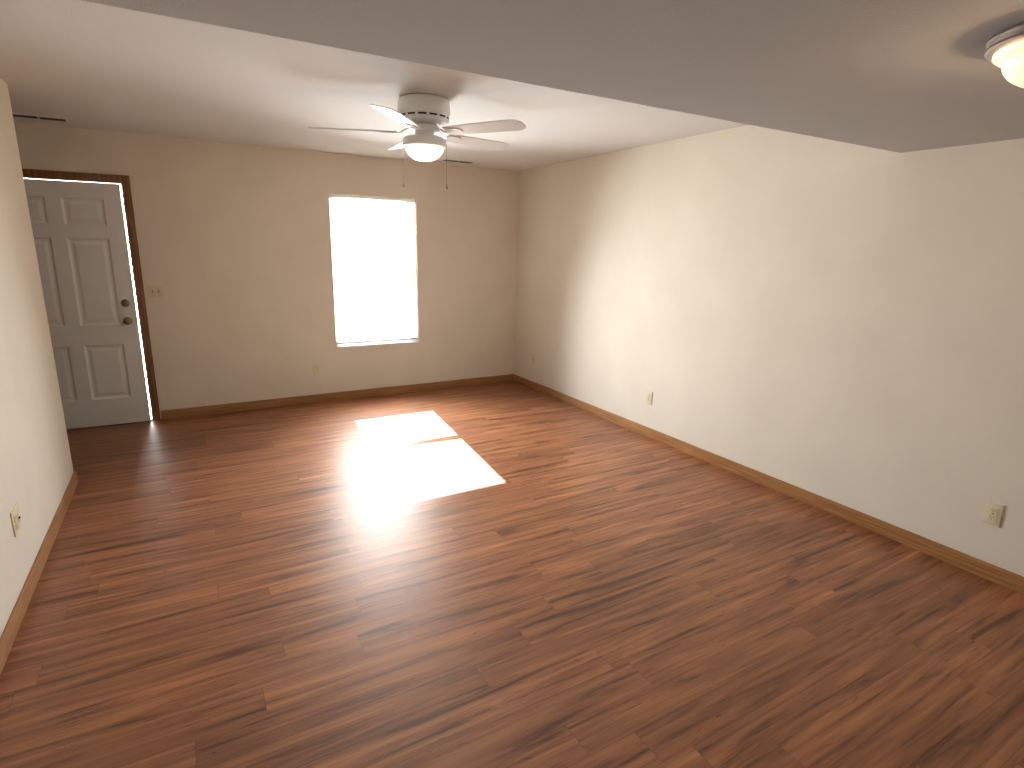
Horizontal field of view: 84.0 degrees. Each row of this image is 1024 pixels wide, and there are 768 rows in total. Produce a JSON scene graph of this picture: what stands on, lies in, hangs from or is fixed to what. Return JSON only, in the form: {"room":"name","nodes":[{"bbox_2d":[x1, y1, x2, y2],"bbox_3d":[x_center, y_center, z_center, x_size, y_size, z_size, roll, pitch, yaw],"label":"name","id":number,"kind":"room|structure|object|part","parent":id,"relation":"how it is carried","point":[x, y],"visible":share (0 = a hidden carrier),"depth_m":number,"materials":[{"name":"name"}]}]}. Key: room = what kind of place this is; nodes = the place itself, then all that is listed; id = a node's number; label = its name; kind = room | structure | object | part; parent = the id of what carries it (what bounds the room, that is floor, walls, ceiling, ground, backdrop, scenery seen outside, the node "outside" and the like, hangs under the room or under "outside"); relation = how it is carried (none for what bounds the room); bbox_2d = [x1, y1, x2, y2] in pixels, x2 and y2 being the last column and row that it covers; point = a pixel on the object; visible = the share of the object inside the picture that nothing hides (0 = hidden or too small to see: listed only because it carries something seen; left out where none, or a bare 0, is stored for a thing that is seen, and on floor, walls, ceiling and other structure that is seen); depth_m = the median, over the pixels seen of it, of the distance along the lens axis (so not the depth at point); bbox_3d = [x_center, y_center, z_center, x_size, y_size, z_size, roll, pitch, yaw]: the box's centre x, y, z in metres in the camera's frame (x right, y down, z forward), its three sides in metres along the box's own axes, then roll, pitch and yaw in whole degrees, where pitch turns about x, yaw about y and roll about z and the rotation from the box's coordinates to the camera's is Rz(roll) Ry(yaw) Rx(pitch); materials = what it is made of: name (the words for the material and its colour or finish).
{"room":"empty living room","nodes":[
{"label":"empty living room","id":0,"kind":"room"},
{"bbox_2d":[0,78,77,674],"bbox_3d":[-1.251,0.117,0.606,0.134,2.640,6.820,-6,16,-29],"label":"wall","id":1,"kind":"structure","parent":0,"point":[36,470],"depth_m":2.94,"materials":[{"name":"paint"}]},
{"bbox_2d":[10,503,21,536],"bbox_3d":[-2.215,0.607,2.539,0.008,0.115,0.116,-6,16,-29],"label":"outlet","id":2,"kind":"object","parent":1,"relation":"attached to","point":[14,510],"depth_m":2.52,"materials":[{"name":"beige plastic"}]},
{"bbox_2d":[14,122,518,418],"bbox_3d":[-2.287,-1.082,5.478,5.620,2.640,0.160,-6,16,-29],"label":"wall","id":3,"kind":"structure","parent":0,"point":[234,246],"depth_m":5.43,"materials":[{"name":"paint"}]},
{"bbox_2d":[24,179,150,428],"bbox_3d":[-3.654,-0.618,4.707,0.907,2.026,0.044,-6,15,-26],"label":"door leaf","id":4,"kind":"structure","parent":3,"relation":"in","point":[80,240],"depth_m":4.74,"materials":[{"name":"white paint"}]},
{"bbox_2d":[121,299,132,324],"bbox_3d":[-3.649,-0.606,4.650,0.884,1.620,0.068,-6,15,-26],"label":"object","id":5,"kind":"structure","parent":4,"relation":"attached to","point":[126,320],"depth_m":4.84,"materials":[{"name":"gold metal"}]},
{"bbox_3d":[-3.294,-0.688,4.843,0.064,0.064,0.018,-6,15,-26],"label":"deadbolt handle","id":6,"kind":"part","parent":5,"relation":"part of","materials":[{"name":"gold metal"}]},
{"bbox_3d":[-3.286,-0.537,4.856,0.066,0.066,0.068,-6,15,-26],"label":"knob","id":7,"kind":"part","parent":5,"relation":"part of","materials":[{"name":"gold metal"}]},
{"bbox_2d":[22,169,160,420],"bbox_3d":[-3.681,-0.662,4.752,1.052,2.106,0.176,-6,16,-29],"label":"door frame","id":8,"kind":"structure","parent":3,"relation":"attached to","point":[124,180],"depth_m":4.80,"materials":[{"name":"brown wood"}]},
{"bbox_2d":[66,415,151,429],"bbox_3d":[-3.708,0.353,5.005,0.920,0.012,0.160,-6,16,-29],"label":"threshold","id":9,"kind":"object","parent":3,"relation":"attached to","point":[103,425],"visible":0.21,"depth_m":4.95,"materials":[{"name":"silver metal"}]},
{"bbox_2d":[147,284,163,297],"bbox_3d":[-3.113,-0.810,4.961,0.116,0.115,0.006,-6,16,-29],"label":"light switch","id":10,"kind":"object","parent":3,"relation":"attached to","point":[155,288],"visible":1,"depth_m":4.96,"materials":[{"name":"beige plastic"}]},
{"bbox_2d":[313,363,320,374],"bbox_3d":[-1.988,-0.153,5.791,0.070,0.115,0.008,-6,16,-29],"label":"electrical outlet","id":11,"kind":"object","parent":3,"relation":"attached to","point":[316,369],"visible":1,"depth_m":5.79,"materials":[{"name":"beige plastic"}]},
{"bbox_2d":[161,374,513,419],"bbox_3d":[-1.585,0.100,6.090,3.720,0.085,0.014,-6,16,-29],"label":"baseboard","id":12,"kind":"structure","parent":3,"relation":"attached to","point":[230,407],"depth_m":5.88,"materials":[{"name":"brown wood"}]},
{"bbox_2d":[329,194,416,344],"bbox_3d":[-1.447,-1.171,5.965,0.890,1.520,0.119,-6,16,-29],"label":"window","id":13,"kind":"structure","parent":3,"relation":"in","point":[401,285],"depth_m":5.92,"materials":[{"name":"white plastic"}]},
{"bbox_2d":[333,197,337,271],"bbox_3d":[-1.749,-1.477,5.630,0.008,0.720,0.008,-6,16,-29],"label":"wand","id":14,"kind":"object","parent":13,"relation":"hanging from","point":[335,234],"visible":1,"depth_m":5.63,"materials":[{"name":"white plastic"}]},
{"bbox_3d":[-1.424,-1.178,5.922,0.878,1.482,0.028,-6,16,-29],"label":"window blinds rails","id":15,"kind":"part","parent":13,"relation":"part of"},
{"bbox_2d":[337,340,418,347],"bbox_3d":[-1.438,-0.429,6.100,0.890,0.014,0.107,-6,16,-29],"label":"window sill","id":16,"kind":"structure","parent":3,"relation":"attached to","point":[375,344],"depth_m":6.08,"materials":[{"name":"white paint"}]},
{"bbox_2d":[0,0,747,170],"bbox_3d":[-1.246,-1.830,3.472,5.620,0.200,4.250,-6,16,-29],"label":"ceiling","id":17,"kind":"structure","parent":0,"point":[85,64],"depth_m":3.31,"materials":[{"name":"beige paint"}]},
{"bbox_2d":[12,113,70,122],"bbox_3d":[-3.417,-1.923,4.098,0.360,0.006,0.150,-6,16,-29],"label":"flange","id":18,"kind":"object","parent":17,"relation":"attached to","point":[67,120],"visible":0.52,"depth_m":4.09,"materials":[{"name":"white metal"}]},
{"bbox_2d":[13,114,65,121],"bbox_3d":[-3.417,-1.922,4.099,0.316,0.006,0.099,-6,16,-29],"label":"louvres","id":19,"kind":"object","parent":18,"relation":"attached to","point":[35,117],"visible":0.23,"depth_m":4.10,"materials":[{"name":"grey metal"}]},
{"bbox_2d":[308,93,525,189],"bbox_3d":[-0.537,-1.448,3.462,1.284,0.508,1.251,-6,16,-29],"label":"ceiling fan","id":20,"kind":"object","parent":17,"relation":"hanging from","point":[424,117],"visible":1,"depth_m":3.30,"materials":[{"name":"painted metal"},{"name":"plastic"},{"name":"glass"}]},
{"bbox_3d":[-0.527,-1.389,3.432,0.236,0.085,0.236,-6,16,-29],"label":"lamp shade","id":21,"kind":"part","parent":20,"relation":"part of","materials":[{"name":"white glass"}]},
{"bbox_2d":[439,159,476,163],"bbox_3d":[-0.545,-2.268,5.789,0.360,0.006,0.150,-6,16,-29],"label":"flange","id":22,"kind":"object","parent":17,"relation":"attached to","point":[458,160],"visible":0.9,"depth_m":5.76,"materials":[{"name":"white metal"}]},
{"bbox_2d":[443,160,473,163],"bbox_3d":[-0.545,-2.268,5.790,0.316,0.006,0.099,-6,16,-29],"label":"louvres","id":23,"kind":"object","parent":22,"relation":"attached to","point":[458,161],"visible":0.77,"depth_m":5.79,"materials":[{"name":"grey metal"}]},
{"bbox_2d":[0,381,1023,767],"bbox_3d":[-0.240,1.144,2.284,5.620,0.100,8.520,-6,16,-29],"label":"floor","id":24,"kind":"structure","parent":0,"point":[506,575],"depth_m":2.56,"materials":[{"name":"laminate"}]},
{"bbox_2d":[82,0,1023,152],"bbox_3d":[0.867,-0.773,-0.076,5.620,0.500,4.270,-6,16,-29],"label":"ceiling","id":25,"kind":"structure","parent":0,"point":[901,76],"depth_m":1.57,"materials":[{"name":"beige paint"}]},
{"bbox_2d":[984,22,1023,87],"bbox_3d":[1.352,-0.789,1.377,0.336,0.130,0.336,-6,16,-29],"label":"flush-mount light","id":26,"kind":"object","parent":25,"relation":"attached to","point":[1004,52],"visible":1,"depth_m":1.39,"materials":[{"name":"white glass"}]},
{"bbox_2d":[514,125,1023,576],"bbox_3d":[2.197,-0.440,3.225,0.160,2.640,8.360,-6,16,-29],"label":"wall","id":27,"kind":"structure","parent":0,"point":[842,323],"depth_m":3.62,"materials":[{"name":"paint"}]},
{"bbox_2d":[531,353,534,363],"bbox_3d":[0.241,-0.296,6.565,0.008,0.115,0.070,-6,16,-29],"label":"electrical outlet","id":28,"kind":"object","parent":27,"relation":"attached to","point":[532,357],"visible":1,"depth_m":6.56,"materials":[{"name":"beige plastic"}]},
{"bbox_2d":[646,390,652,404],"bbox_3d":[1.195,0.119,4.951,0.008,0.115,0.070,-6,16,-29],"label":"electrical outlet","id":29,"kind":"object","parent":27,"relation":"attached to","point":[649,395],"visible":1,"depth_m":4.94,"materials":[{"name":"beige plastic"}]},
{"bbox_2d":[514,374,1023,594],"bbox_3d":[2.059,0.794,3.544,0.014,0.085,8.186,-6,16,-29],"label":"baseboard","id":30,"kind":"structure","parent":27,"relation":"attached to","point":[987,570],"depth_m":3.65,"materials":[{"name":"brown wood"}]},
{"bbox_2d":[983,500,1003,526],"bbox_3d":[2.427,0.655,2.866,0.008,0.115,0.070,-6,16,-29],"label":"electrical outlet","id":31,"kind":"object","parent":27,"relation":"attached to","point":[993,513],"visible":1,"depth_m":2.86,"materials":[{"name":"beige plastic"}]},
{"label":"outside","id":32,"kind":"structure","parent":0,"visible":0},
{"bbox_2d":[120,185,150,414],"bbox_3d":[-3.899,-0.871,5.098,1.520,2.540,0.010,-6,16,-29],"label":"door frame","id":33,"kind":"structure","parent":32,"point":[135,297],"depth_m":5.32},
{"bbox_2d":[333,199,408,339],"bbox_3d":[-2.219,-1.935,7.186,5.890,5.500,0.010,-6,16,-29],"label":"window blind","id":34,"kind":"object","parent":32,"point":[371,261],"depth_m":7.48,"materials":[{"name":"white plastic"}]}
]}

